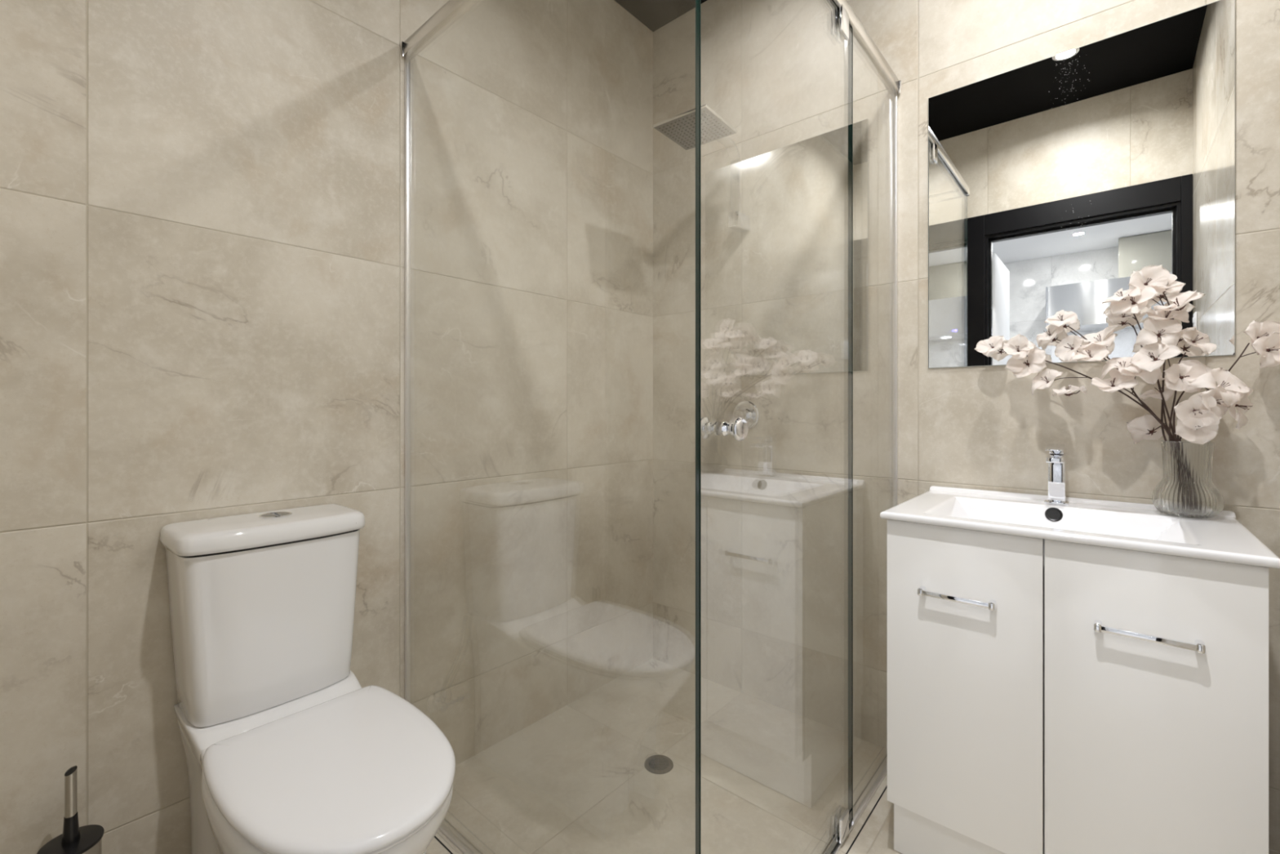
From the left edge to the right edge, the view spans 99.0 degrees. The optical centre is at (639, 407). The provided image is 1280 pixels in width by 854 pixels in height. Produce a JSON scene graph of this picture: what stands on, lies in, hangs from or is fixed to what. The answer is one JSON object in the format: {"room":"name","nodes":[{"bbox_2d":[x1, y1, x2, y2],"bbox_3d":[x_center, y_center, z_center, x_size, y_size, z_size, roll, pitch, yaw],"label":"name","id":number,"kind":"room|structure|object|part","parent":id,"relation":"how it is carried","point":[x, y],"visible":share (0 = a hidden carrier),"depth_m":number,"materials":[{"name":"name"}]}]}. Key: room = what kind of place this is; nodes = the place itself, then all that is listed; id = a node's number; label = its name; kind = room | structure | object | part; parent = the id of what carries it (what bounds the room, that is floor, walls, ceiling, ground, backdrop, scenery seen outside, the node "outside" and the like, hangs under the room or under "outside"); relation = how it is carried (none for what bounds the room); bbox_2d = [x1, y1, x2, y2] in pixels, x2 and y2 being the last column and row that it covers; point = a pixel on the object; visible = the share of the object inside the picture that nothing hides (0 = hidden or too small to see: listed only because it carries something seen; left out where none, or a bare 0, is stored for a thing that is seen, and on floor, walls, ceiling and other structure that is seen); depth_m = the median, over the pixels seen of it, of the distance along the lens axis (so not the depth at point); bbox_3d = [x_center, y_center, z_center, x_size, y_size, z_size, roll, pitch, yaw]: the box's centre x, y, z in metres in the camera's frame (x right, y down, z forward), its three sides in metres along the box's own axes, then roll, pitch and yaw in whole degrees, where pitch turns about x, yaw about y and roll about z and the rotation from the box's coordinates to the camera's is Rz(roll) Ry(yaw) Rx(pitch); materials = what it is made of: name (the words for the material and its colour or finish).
{"room":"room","nodes":[
{"label":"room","id":0,"kind":"room"},
{"bbox_2d":[0,0,653,853],"bbox_3d":[-0.627,-0.265,1.592,0.100,2.637,1.968,0,0,41],"label":"wall","id":1,"kind":"structure","parent":0,"point":[202,202],"depth_m":1.33,"materials":[{"name":"beige stone"}]},
{"bbox_2d":[434,784,887,853],"bbox_3d":[0.072,1.053,1.565,0.990,0.001,1.092,0,0,41],"label":"trim","id":2,"kind":"structure","parent":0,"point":[882,793],"depth_m":1.36,"materials":[{"name":"silver metal"}]},
{"bbox_2d":[614,0,706,31],"bbox_3d":[0.104,-1.633,1.026,1.946,0.100,2.068,0,0,41],"label":"ceiling","id":3,"kind":"structure","parent":0,"point":[653,14],"depth_m":2.17,"materials":[{"name":"black paint"}]},
{"bbox_2d":[426,657,902,853],"bbox_3d":[0.111,1.104,1.033,1.746,0.100,1.848,0,0,41],"label":"floor","id":4,"kind":"structure","parent":0,"point":[575,780],"depth_m":1.55,"materials":[{"name":"beige tile"}]},
{"bbox_2d":[82,838,102,853],"bbox_3d":[-0.994,0.910,0.956,0.082,0.288,0.082,0,0,41],"label":"brush holder","id":5,"kind":"object","parent":4,"relation":"on","point":[97,848],"visible":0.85,"depth_m":0.96,"materials":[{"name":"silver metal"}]},
{"bbox_2d":[36,765,104,853],"bbox_3d":[-0.994,0.827,0.956,0.084,0.394,0.084,0,0,41],"label":"toilet brush","id":6,"kind":"object","parent":5,"relation":"in","point":[74,839],"visible":1,"depth_m":0.95,"materials":[{"name":"black plastic"}]},
{"bbox_2d":[159,503,455,853],"bbox_3d":[-0.598,0.643,1.012,0.700,0.822,0.346,0,0,41],"label":"toilet","id":7,"kind":"object","parent":4,"relation":"on","point":[286,751],"visible":1,"depth_m":1.04,"materials":[{"name":"white ceramic"}]},
{"bbox_3d":[-0.791,0.256,1.179,0.187,0.040,0.346,0,0,41],"label":"cistern lid","id":8,"kind":"part","parent":7,"relation":"part of","materials":[{"name":"white ceramic"}]},
{"bbox_3d":[-0.505,0.603,0.931,0.453,0.021,0.329,0,0,41],"label":"seat lid","id":9,"kind":"part","parent":7,"relation":"part of","materials":[{"name":"white plastic"}]},
{"bbox_3d":[-0.505,0.619,0.931,0.440,0.012,0.316,0,0,41],"label":"seat","id":10,"kind":"part","parent":7,"relation":"part of","materials":[{"name":"white plastic"}]},
{"bbox_2d":[400,0,699,853],"bbox_3d":[-0.273,0.031,1.178,0.975,2.046,0.031,0,0,41],"label":"shower frame","id":11,"kind":"object","parent":4,"relation":"on","point":[452,11],"visible":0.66,"depth_m":1.37,"materials":[{"name":"silver metal"}]},
{"bbox_3d":[-0.271,-0.975,1.180,0.975,0.034,0.026,0,0,41],"label":"header rail","id":12,"kind":"part","parent":11,"relation":"part of","materials":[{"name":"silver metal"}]},
{"bbox_3d":[-0.273,0.039,1.182,0.964,2.006,0.010,0,0,41],"label":"glass pane","id":13,"kind":"part","parent":11,"relation":"part of","materials":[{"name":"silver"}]},
{"bbox_2d":[644,754,673,773],"bbox_3d":[0.056,1.052,1.616,0.086,0.002,0.086,0,0,41],"label":"floor drain","id":14,"kind":"object","parent":4,"relation":"on","point":[658,763],"visible":1,"depth_m":1.61,"materials":[{"name":"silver metal"}]},
{"bbox_2d":[824,822,853,853],"bbox_3d":[0.313,1.049,1.130,0.020,0.008,0.668,0,0,41],"label":"trim","id":15,"kind":"structure","parent":4,"relation":"on","point":[838,846],"depth_m":1.31,"materials":[{"name":"silver metal"}]},
{"bbox_2d":[823,0,901,826],"bbox_3d":[0.441,0.031,1.275,0.031,2.046,1.049,0,0,41],"label":"shower frame","id":16,"kind":"object","parent":4,"relation":"on","point":[861,38],"visible":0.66,"depth_m":1.64,"materials":[{"name":"silver metal"}]},
{"bbox_2d":[699,0,852,853],"bbox_3d":[0.312,0.038,1.129,0.083,2.008,0.670,0,0,41],"label":"shower door","id":17,"kind":"structure","parent":16,"relation":"attached to","point":[738,428],"depth_m":1.38,"materials":[{"name":"clear glass"}]},
{"bbox_3d":[0.121,0.035,0.944,0.036,0.040,0.040,0,0,41],"label":"door knob","id":18,"kind":"part","parent":17,"relation":"part of","materials":[{"name":"silver metal"}]},
{"bbox_3d":[0.156,0.035,0.913,0.036,0.040,0.040,0,0,41],"label":"door knob","id":19,"kind":"part","parent":17,"relation":"part of","materials":[{"name":"silver metal"}]},
{"bbox_3d":[0.657,0.039,1.528,0.010,2.006,0.378,0,0,41],"label":"glass pane","id":20,"kind":"part","parent":16,"relation":"part of","materials":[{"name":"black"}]},
{"bbox_3d":[0.440,-0.975,1.276,0.026,0.034,1.049,0,0,41],"label":"header rail","id":21,"kind":"part","parent":16,"relation":"part of","materials":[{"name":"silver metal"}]},
{"bbox_2d":[887,519,1268,853],"bbox_3d":[0.928,0.654,1.230,0.586,0.798,0.474,0,0,41],"label":"vanity cabinet","id":22,"kind":"object","parent":4,"relation":"on","point":[1102,700],"visible":0.97,"depth_m":1.04,"materials":[{"name":"white laminate"}]},
{"bbox_3d":[0.669,0.402,1.159,0.144,0.017,0.028,0,0,41],"label":"handle","id":23,"kind":"part","parent":22,"relation":"part of","materials":[{"name":"silver metal"}]},
{"bbox_3d":[0.686,0.582,1.174,0.291,0.649,0.018,0,0,41],"label":"door","id":24,"kind":"part","parent":22,"relation":"part of","materials":[{"name":"white paint"}]},
{"bbox_2d":[880,485,1279,571],"bbox_3d":[0.932,0.285,1.231,0.607,0.116,0.466,0,0,41],"label":"basin","id":25,"kind":"object","parent":22,"relation":"in","point":[1139,526],"visible":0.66,"depth_m":1.21,"materials":[{"name":"white ceramic"}]},
{"bbox_2d":[1044,444,1069,505],"bbox_3d":[1.020,0.164,1.341,0.048,0.146,0.106,0,0,41],"label":"tap","id":26,"kind":"object","parent":25,"relation":"on","point":[1055,459],"visible":1,"depth_m":1.35,"materials":[{"name":"silver metal"}]},
{"bbox_3d":[1.018,0.096,1.341,0.032,0.011,0.104,0,0,41],"label":"lever","id":27,"kind":"part","parent":26,"relation":"part of","materials":[{"name":"silver metal"}]},
{"bbox_3d":[1.019,0.122,1.340,0.033,0.019,0.093,0,0,41],"label":"spout","id":28,"kind":"part","parent":26,"relation":"part of","materials":[{"name":"silver metal"}]},
{"bbox_3d":[1.039,0.234,1.363,0.048,0.006,0.048,0,0,41],"label":"plate","id":29,"kind":"part","parent":26,"relation":"part of","materials":[{"name":"silver metal"}]},
{"bbox_2d":[1151,440,1224,518],"bbox_3d":[1.202,0.155,1.202,0.113,0.164,0.113,0,0,41],"label":"vase","id":30,"kind":"object","parent":25,"relation":"on","point":[1186,488],"visible":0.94,"depth_m":1.17,"materials":[{"name":"clear glass"}]},
{"bbox_2d":[974,333,1174,441],"bbox_3d":[1.042,0.017,1.319,0.415,0.417,0.098,0,0,41],"label":"flower","id":31,"kind":"object","parent":30,"relation":"in","point":[1033,357],"visible":0.98,"depth_m":1.38,"materials":[{"name":"white plant"}]},
{"bbox_2d":[1036,309,1168,434],"bbox_3d":[1.082,-0.011,1.283,0.117,0.469,0.272,0,0,-39],"label":"flower","id":32,"kind":"object","parent":30,"relation":"in","point":[1095,344],"visible":0.97,"depth_m":1.31,"materials":[{"name":"white plant"}]},
{"bbox_2d":[1090,356,1173,441],"bbox_3d":[1.116,0.052,1.241,0.178,0.339,0.080,0,0,6],"label":"flower","id":33,"kind":"object","parent":30,"relation":"in","point":[1124,376],"visible":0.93,"depth_m":1.23,"materials":[{"name":"white plant"}]},
{"bbox_2d":[1102,286,1175,441],"bbox_3d":[1.129,-0.027,1.245,0.088,0.505,0.135,0,0,-26],"label":"stem","id":34,"kind":"object","parent":30,"relation":"in","point":[1120,306],"visible":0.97,"depth_m":1.24,"materials":[{"name":"brown"}]},
{"bbox_2d":[1126,372,1173,444],"bbox_3d":[1.189,0.064,1.252,0.089,0.324,0.095,0,0,9],"label":"flower","id":35,"kind":"object","parent":30,"relation":"in","point":[1146,427],"visible":0.56,"depth_m":1.27,"materials":[{"name":"white plant"}]},
{"bbox_2d":[1128,264,1205,440],"bbox_3d":[1.171,-0.052,1.218,0.112,0.550,0.105,0,0,14],"label":"stem","id":36,"kind":"object","parent":30,"relation":"in","point":[1156,277],"visible":0.92,"depth_m":1.23,"materials":[{"name":"brown"}]},
{"bbox_2d":[1129,317,1217,441],"bbox_3d":[1.167,0.009,1.198,0.136,0.425,0.099,0,0,-15],"label":"flower","id":37,"kind":"object","parent":30,"relation":"in","point":[1166,346],"visible":0.98,"depth_m":1.20,"materials":[{"name":"white plant"}]},
{"bbox_2d":[1173,391,1222,444],"bbox_3d":[1.181,0.093,1.163,0.072,0.257,0.114,0,0,41],"label":"flower","id":38,"kind":"object","parent":30,"relation":"in","point":[1195,425],"visible":0.95,"depth_m":1.13,"materials":[{"name":"white plant"}]},
{"bbox_2d":[1164,359,1253,441],"bbox_3d":[1.200,0.059,1.152,0.126,0.329,0.114,0,0,-27],"label":"flower","id":39,"kind":"object","parent":30,"relation":"in","point":[1191,375],"visible":0.96,"depth_m":1.14,"materials":[{"name":"white plant"}]},
{"bbox_2d":[1178,320,1279,441],"bbox_3d":[1.250,0.021,1.143,0.170,0.410,0.058,0,0,33],"label":"flower","id":40,"kind":"object","parent":30,"relation":"in","point":[1265,335],"visible":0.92,"depth_m":1.12,"materials":[{"name":"white plant"}]},
{"bbox_3d":[0.893,0.402,0.964,0.144,0.017,0.028,0,0,41],"label":"handle","id":41,"kind":"part","parent":22,"relation":"part of","materials":[{"name":"silver metal"}]},
{"bbox_3d":[0.908,0.582,0.982,0.292,0.649,0.018,0,0,41],"label":"door","id":42,"kind":"part","parent":22,"relation":"part of","materials":[{"name":"white paint"}]},
{"bbox_2d":[653,0,1279,853],"bbox_3d":[0.748,-0.265,1.770,1.946,2.637,0.100,0,0,41],"label":"wall","id":43,"kind":"structure","parent":0,"point":[775,293],"depth_m":1.80,"materials":[{"name":"beige stone"}]},
{"bbox_2d":[652,104,750,232],"bbox_3d":[0.249,-0.793,1.855,0.210,0.291,0.422,0,0,41],"label":"shower","id":44,"kind":"object","parent":43,"relation":"attached to","point":[680,129],"visible":0.83,"depth_m":1.81,"materials":[{"name":"silver metal"}]},
{"bbox_3d":[0.180,-0.905,1.775,0.200,0.008,0.200,0,0,38],"label":"spray plate","id":45,"kind":"part","parent":44,"relation":"part of","materials":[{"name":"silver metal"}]},
{"bbox_3d":[0.257,-0.815,1.864,0.036,0.248,0.273,0,0,41],"label":"swept arm","id":46,"kind":"part","parent":44,"relation":"part of","materials":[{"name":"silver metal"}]},
{"bbox_2d":[728,400,759,430],"bbox_3d":[0.361,0.028,1.978,0.108,0.108,0.091,0,0,41],"label":"shower mixer","id":47,"kind":"object","parent":43,"relation":"attached to","point":[747,410],"visible":0.74,"depth_m":1.99,"materials":[{"name":"silver metal"}]},
{"bbox_3d":[0.339,0.047,1.968,0.056,0.056,0.020,0,0,-25],"label":"lever","id":48,"kind":"part","parent":47,"relation":"part of","materials":[{"name":"silver metal"}]},
{"bbox_2d":[928,0,1235,368],"bbox_3d":[1.083,-0.514,1.410,0.616,0.796,0.005,0,0,41],"label":"wall mirror","id":49,"kind":"object","parent":43,"relation":"attached to","point":[1054,180],"visible":1,"depth_m":1.38,"materials":[{"name":"silver mirror"}]}
]}

